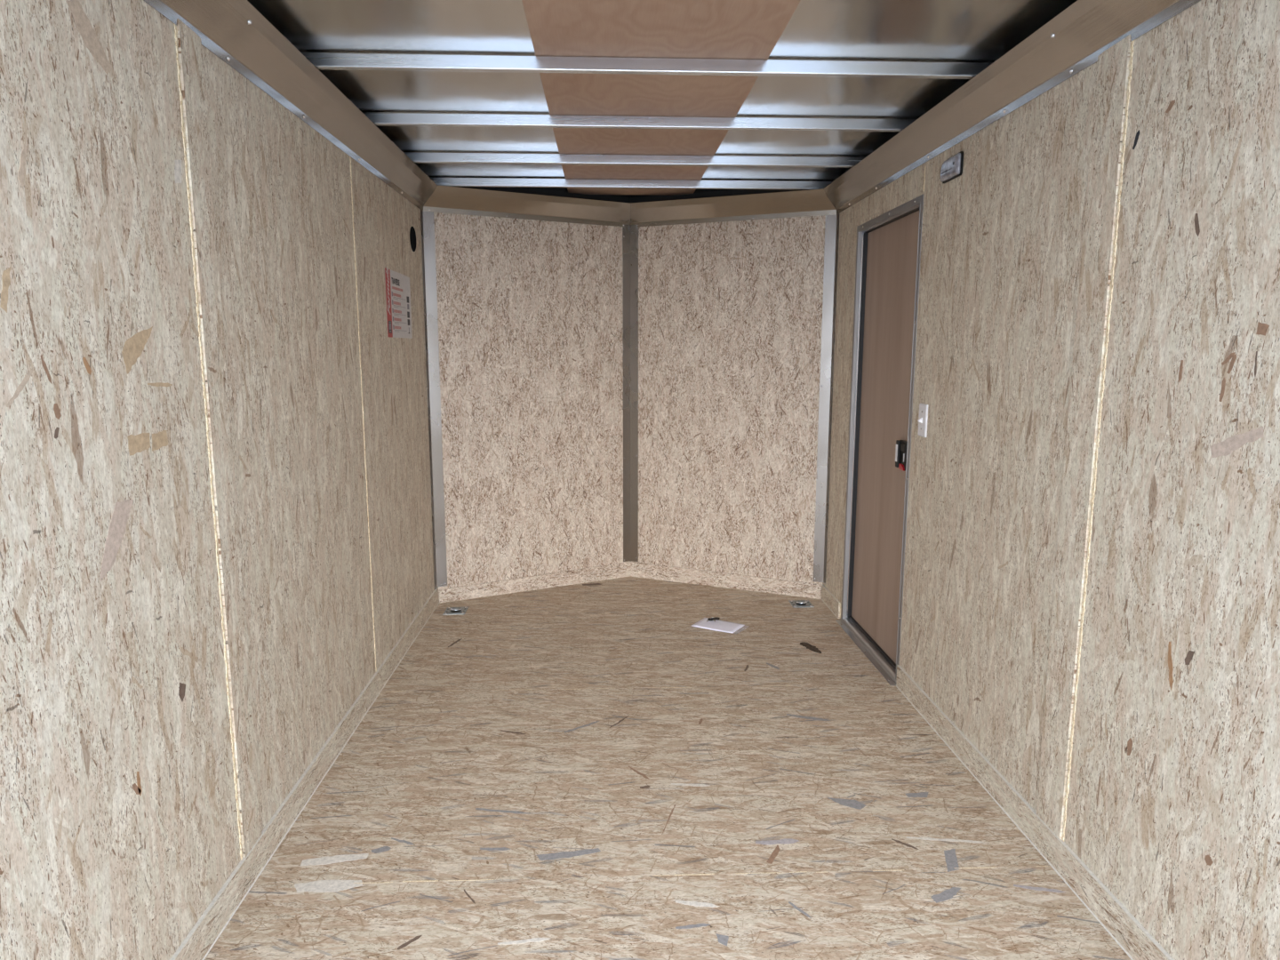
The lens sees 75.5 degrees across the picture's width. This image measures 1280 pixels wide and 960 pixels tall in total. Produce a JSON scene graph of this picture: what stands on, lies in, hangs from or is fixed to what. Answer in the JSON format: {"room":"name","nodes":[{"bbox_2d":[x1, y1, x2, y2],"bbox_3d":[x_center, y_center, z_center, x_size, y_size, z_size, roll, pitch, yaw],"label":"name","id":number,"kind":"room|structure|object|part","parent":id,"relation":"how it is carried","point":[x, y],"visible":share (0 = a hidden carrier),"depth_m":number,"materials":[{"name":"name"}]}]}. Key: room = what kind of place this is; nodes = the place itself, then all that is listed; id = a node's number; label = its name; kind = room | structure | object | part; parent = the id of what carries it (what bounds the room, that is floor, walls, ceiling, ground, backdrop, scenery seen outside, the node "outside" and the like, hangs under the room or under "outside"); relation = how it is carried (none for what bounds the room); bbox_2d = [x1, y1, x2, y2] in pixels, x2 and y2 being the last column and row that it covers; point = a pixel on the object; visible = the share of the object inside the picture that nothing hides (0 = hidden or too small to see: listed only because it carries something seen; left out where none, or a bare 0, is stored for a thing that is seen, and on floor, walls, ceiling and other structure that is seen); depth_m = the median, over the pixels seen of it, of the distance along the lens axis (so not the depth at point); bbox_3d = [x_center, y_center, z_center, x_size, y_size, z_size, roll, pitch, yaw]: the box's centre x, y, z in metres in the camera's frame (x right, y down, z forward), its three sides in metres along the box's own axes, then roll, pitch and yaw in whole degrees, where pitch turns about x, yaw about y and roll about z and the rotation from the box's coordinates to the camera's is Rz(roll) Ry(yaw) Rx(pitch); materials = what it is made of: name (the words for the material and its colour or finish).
{"room":"cargo space","nodes":[
{"label":"cargo space","id":0,"kind":"room"},
{"bbox_2d":[0,0,434,959],"bbox_3d":[-1.041,-0.112,2.480,0.061,2.304,3.695,0,9,-2],"label":"wall","id":1,"kind":"structure","parent":0,"point":[216,529],"depth_m":1.73,"materials":[{"name":"beige wood"}]},
{"bbox_3d":[-0.974,0.089,1.314,0.010,2.107,1.216,0,9,-2],"label":"wall panel","id":2,"kind":"part","parent":1,"relation":"part of","materials":[{"name":"beige wood"}]},
{"bbox_3d":[-1.023,-0.100,2.517,0.010,2.107,1.216,0,9,-2],"label":"wall panel","id":3,"kind":"part","parent":1,"relation":"part of","materials":[{"name":"beige wood"}]},
{"bbox_2d":[143,0,437,211],"bbox_3d":[-0.970,-1.116,2.315,0.088,0.116,3.673,0,9,-2],"label":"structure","id":4,"kind":"structure","parent":1,"relation":"attached to","point":[235,31],"depth_m":2.31,"materials":[{"name":"metal"}]},
{"bbox_2d":[169,587,439,959],"bbox_3d":[-1.012,0.904,2.629,0.011,0.090,3.671,0,9,-2],"label":"baseboard","id":5,"kind":"structure","parent":1,"relation":"attached to","point":[209,927],"depth_m":2.34,"materials":[{"name":"beige wood"}]},
{"bbox_3d":[-1.071,-0.286,3.703,0.010,2.107,1.181,0,9,-2],"label":"wall panel","id":6,"kind":"part","parent":1,"relation":"part of","materials":[{"name":"beige wood"}]},
{"bbox_2d":[384,267,412,338],"bbox_3d":[-1.065,-0.775,3.652,0.005,0.290,0.415,0,9,-2],"label":"poster","id":7,"kind":"object","parent":1,"relation":"attached to","point":[397,284],"visible":1,"depth_m":3.65,"materials":[{"name":"paper"}]},
{"bbox_2d":[409,226,415,251],"bbox_3d":[-1.077,-1.144,3.928,0.005,0.116,0.116,0,9,-2],"label":"air vent","id":8,"kind":"object","parent":1,"relation":"in","point":[412,235],"visible":1,"depth_m":3.92,"materials":[{"name":"black plastic"}]},
{"bbox_2d":[411,228,415,249],"bbox_3d":[-1.077,-1.144,3.928,0.002,0.098,0.098,0,9,-2],"label":"grille","id":9,"kind":"object","parent":8,"relation":"attached to","point":[413,235],"depth_m":3.93,"materials":[{"name":"black plastic"}]},
{"bbox_2d":[431,186,630,601],"bbox_3d":[-0.595,-0.441,4.577,1.211,2.304,0.060,-5,10,-27],"label":"wall","id":10,"kind":"structure","parent":0,"point":[530,311],"depth_m":4.54,"materials":[{"name":"beige wood"}]},
{"bbox_2d":[420,209,447,589],"bbox_3d":[-1.075,-0.383,4.282,0.029,1.942,0.092,6,10,32],"label":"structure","id":11,"kind":"structure","parent":10,"relation":"attached to","point":[427,218],"depth_m":4.28,"materials":[{"name":"metal"}]},
{"bbox_2d":[423,184,630,226],"bbox_3d":[-0.551,-1.437,4.357,1.166,0.116,0.088,-5,10,-27],"label":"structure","id":12,"kind":"structure","parent":10,"relation":"attached to","point":[445,199],"depth_m":4.34,"materials":[{"name":"metal"}]},
{"bbox_2d":[439,561,630,603],"bbox_3d":[-0.569,0.577,4.712,1.153,0.090,0.009,-5,10,-27],"label":"baseboard","id":13,"kind":"structure","parent":10,"relation":"attached to","point":[621,570],"depth_m":4.70,"materials":[{"name":"beige wood"}]},
{"bbox_2d":[622,224,638,561],"bbox_3d":[-0.056,-0.474,4.812,0.089,1.950,0.022,0,9,-2],"label":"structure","id":14,"kind":"structure","parent":10,"relation":"attached to","point":[629,232],"depth_m":4.80,"materials":[{"name":"metal"}]},
{"bbox_2d":[247,0,1077,198],"bbox_3d":[0.024,-1.283,2.615,2.201,0.030,4.238,0,9,-2],"label":"ceiling","id":15,"kind":"structure","parent":0,"point":[876,30],"depth_m":2.43,"materials":[{"name":"metal"}]},
{"bbox_2d":[429,176,832,190],"bbox_3d":[-0.041,-1.484,4.144,2.092,0.040,0.028,0,9,-2],"label":"bow","id":16,"kind":"object","parent":15,"relation":"attached to","point":[502,182],"visible":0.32,"depth_m":4.13,"materials":[{"name":"metal"}]},
{"bbox_2d":[403,152,864,167],"bbox_3d":[-0.020,-1.403,3.623,2.092,0.040,0.028,0,9,-2],"label":"beam","id":17,"kind":"structure","parent":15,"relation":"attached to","point":[434,157],"depth_m":3.61,"materials":[{"name":"metal"}]},
{"bbox_2d":[362,112,916,131],"bbox_3d":[0.005,-1.308,3.024,2.092,0.040,0.028,0,9,-2],"label":"beam","id":18,"kind":"structure","parent":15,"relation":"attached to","point":[378,118],"depth_m":3.01,"materials":[{"name":"metal"}]},
{"bbox_2d":[300,51,991,79],"bbox_3d":[0.029,-1.214,2.425,2.092,0.040,0.028,0,9,-2],"label":"beam","id":19,"kind":"structure","parent":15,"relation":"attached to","point":[321,60],"depth_m":2.41,"materials":[{"name":"metal"}]},
{"bbox_2d":[521,0,800,195],"bbox_3d":[0.030,-1.254,2.550,0.678,0.005,4.060,0,9,-2],"label":"ceiling panel","id":20,"kind":"object","parent":15,"relation":"attached to","point":[647,28],"visible":0.75,"depth_m":2.56,"materials":[{"name":"brown wood"}]},
{"bbox_2d":[204,576,1131,959],"bbox_3d":[0.016,0.873,3.376,2.186,0.080,5.072,0,9,-2],"label":"floor","id":21,"kind":"structure","parent":0,"point":[588,771],"depth_m":2.45,"materials":[{"name":"beige wood"}]},
{"bbox_2d":[443,607,468,614],"bbox_3d":[-0.961,0.674,4.317,0.112,0.018,0.120,0,9,-2],"label":"ring","id":22,"kind":"object","parent":21,"relation":"on","point":[449,610],"visible":1,"depth_m":4.30,"materials":[{"name":"metal"}]},
{"bbox_2d":[691,617,744,632],"bbox_3d":[0.396,0.719,4.079,0.247,0.007,0.162,6,11,32],"label":"paper","id":23,"kind":"object","parent":21,"relation":"on","point":[723,626],"visible":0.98,"depth_m":4.08,"materials":[{"name":"white paper"}]},
{"bbox_2d":[706,616,723,622],"bbox_3d":[0.373,0.698,4.148,0.056,0.013,0.115,6,11,32],"label":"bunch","id":24,"kind":"object","parent":23,"relation":"on","point":[715,618],"visible":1,"depth_m":4.14,"materials":[{"name":"metal"}]},
{"bbox_2d":[788,600,814,607],"bbox_3d":[0.865,0.657,4.442,0.112,0.018,0.120,0,9,-2],"label":"ring","id":25,"kind":"object","parent":21,"relation":"on","point":[794,603],"visible":1,"depth_m":4.43,"materials":[{"name":"metal"}]},
{"bbox_2d":[800,641,821,653],"bbox_3d":[0.790,0.765,3.787,0.057,0.009,0.144,-6,11,-33],"label":"bark sliver","id":26,"kind":"object","parent":21,"relation":"on","point":[807,645],"visible":1,"depth_m":3.79,"materials":[{"name":"brown wood"}]},
{"bbox_2d":[630,189,836,599],"bbox_3d":[0.494,-0.447,4.620,1.198,2.304,0.060,4,10,23],"label":"wall","id":27,"kind":"structure","parent":0,"point":[730,313],"depth_m":4.58,"materials":[{"name":"beige wood"}]},
{"bbox_2d":[630,561,821,599],"bbox_3d":[0.467,0.572,4.753,1.140,0.090,0.009,4,10,23],"label":"baseboard","id":28,"kind":"structure","parent":27,"relation":"attached to","point":[640,570],"depth_m":4.74,"materials":[{"name":"beige wood"}]},
{"bbox_2d":[630,188,836,226],"bbox_3d":[0.457,-1.442,4.397,1.153,0.116,0.088,4,10,23],"label":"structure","id":29,"kind":"structure","parent":27,"relation":"attached to","point":[810,202],"depth_m":4.38,"materials":[{"name":"metal"}]},
{"bbox_2d":[812,213,839,584],"bbox_3d":[0.989,-0.396,4.364,0.029,1.936,0.092,-6,11,-36],"label":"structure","id":30,"kind":"structure","parent":27,"relation":"attached to","point":[832,221],"depth_m":4.36,"materials":[{"name":"metal"}]},
{"bbox_2d":[823,0,1279,959],"bbox_3d":[1.102,-0.123,2.566,0.061,2.304,3.695,0,9,-2],"label":"wall","id":31,"kind":"structure","parent":0,"point":[1092,582],"depth_m":1.90,"materials":[{"name":"beige wood"}]},
{"bbox_3d":[1.033,-0.297,3.788,0.010,2.107,1.182,0,9,-2],"label":"wall panel","id":32,"kind":"part","parent":31,"relation":"part of","materials":[{"name":"beige wood"}]},
{"bbox_2d":[836,193,923,685],"bbox_3d":[1.046,-0.176,3.621,0.082,1.920,0.820,0,9,-2],"label":"door","id":33,"kind":"structure","parent":31,"relation":"in","point":[888,248],"depth_m":3.67,"materials":[{"name":"wood"}]},
{"bbox_3d":[1.056,-0.112,3.408,0.002,0.070,0.021,0,9,-2],"label":"plate","id":34,"kind":"part","parent":33,"relation":"part of","materials":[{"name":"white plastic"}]},
{"bbox_2d":[917,403,927,437],"bbox_3d":[1.046,-0.223,3.082,0.021,0.122,0.076,0,9,-2],"label":"light switch","id":35,"kind":"object","parent":31,"relation":"attached to","point":[923,415],"visible":1,"depth_m":3.07,"materials":[{"name":"white plastic"}]},
{"bbox_2d":[939,151,963,183],"bbox_3d":[1.053,-1.059,2.804,0.020,0.076,0.158,0,9,-2],"label":"wall light","id":36,"kind":"object","parent":31,"relation":"attached to","point":[951,168],"visible":1,"depth_m":2.77,"materials":[{"name":"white plastic"}]},
{"bbox_2d":[821,584,1174,959],"bbox_3d":[1.071,0.894,2.712,0.011,0.090,3.671,0,9,-2],"label":"baseboard","id":37,"kind":"structure","parent":31,"relation":"attached to","point":[1133,939],"depth_m":2.25,"materials":[{"name":"beige wood"}]},
{"bbox_2d":[823,0,1201,214],"bbox_3d":[1.034,-1.126,2.395,0.088,0.116,3.673,0,9,-2],"label":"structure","id":38,"kind":"structure","parent":31,"relation":"attached to","point":[1071,42],"depth_m":2.31,"materials":[{"name":"metal"}]},
{"bbox_3d":[1.081,-0.110,2.602,0.010,2.107,1.216,0,9,-2],"label":"wall panel","id":39,"kind":"part","parent":31,"relation":"part of","materials":[{"name":"beige wood"}]},
{"bbox_3d":[1.130,0.079,1.398,0.010,2.107,1.216,0,9,-2],"label":"wall panel","id":40,"kind":"part","parent":31,"relation":"part of","materials":[{"name":"beige wood"}]}
]}

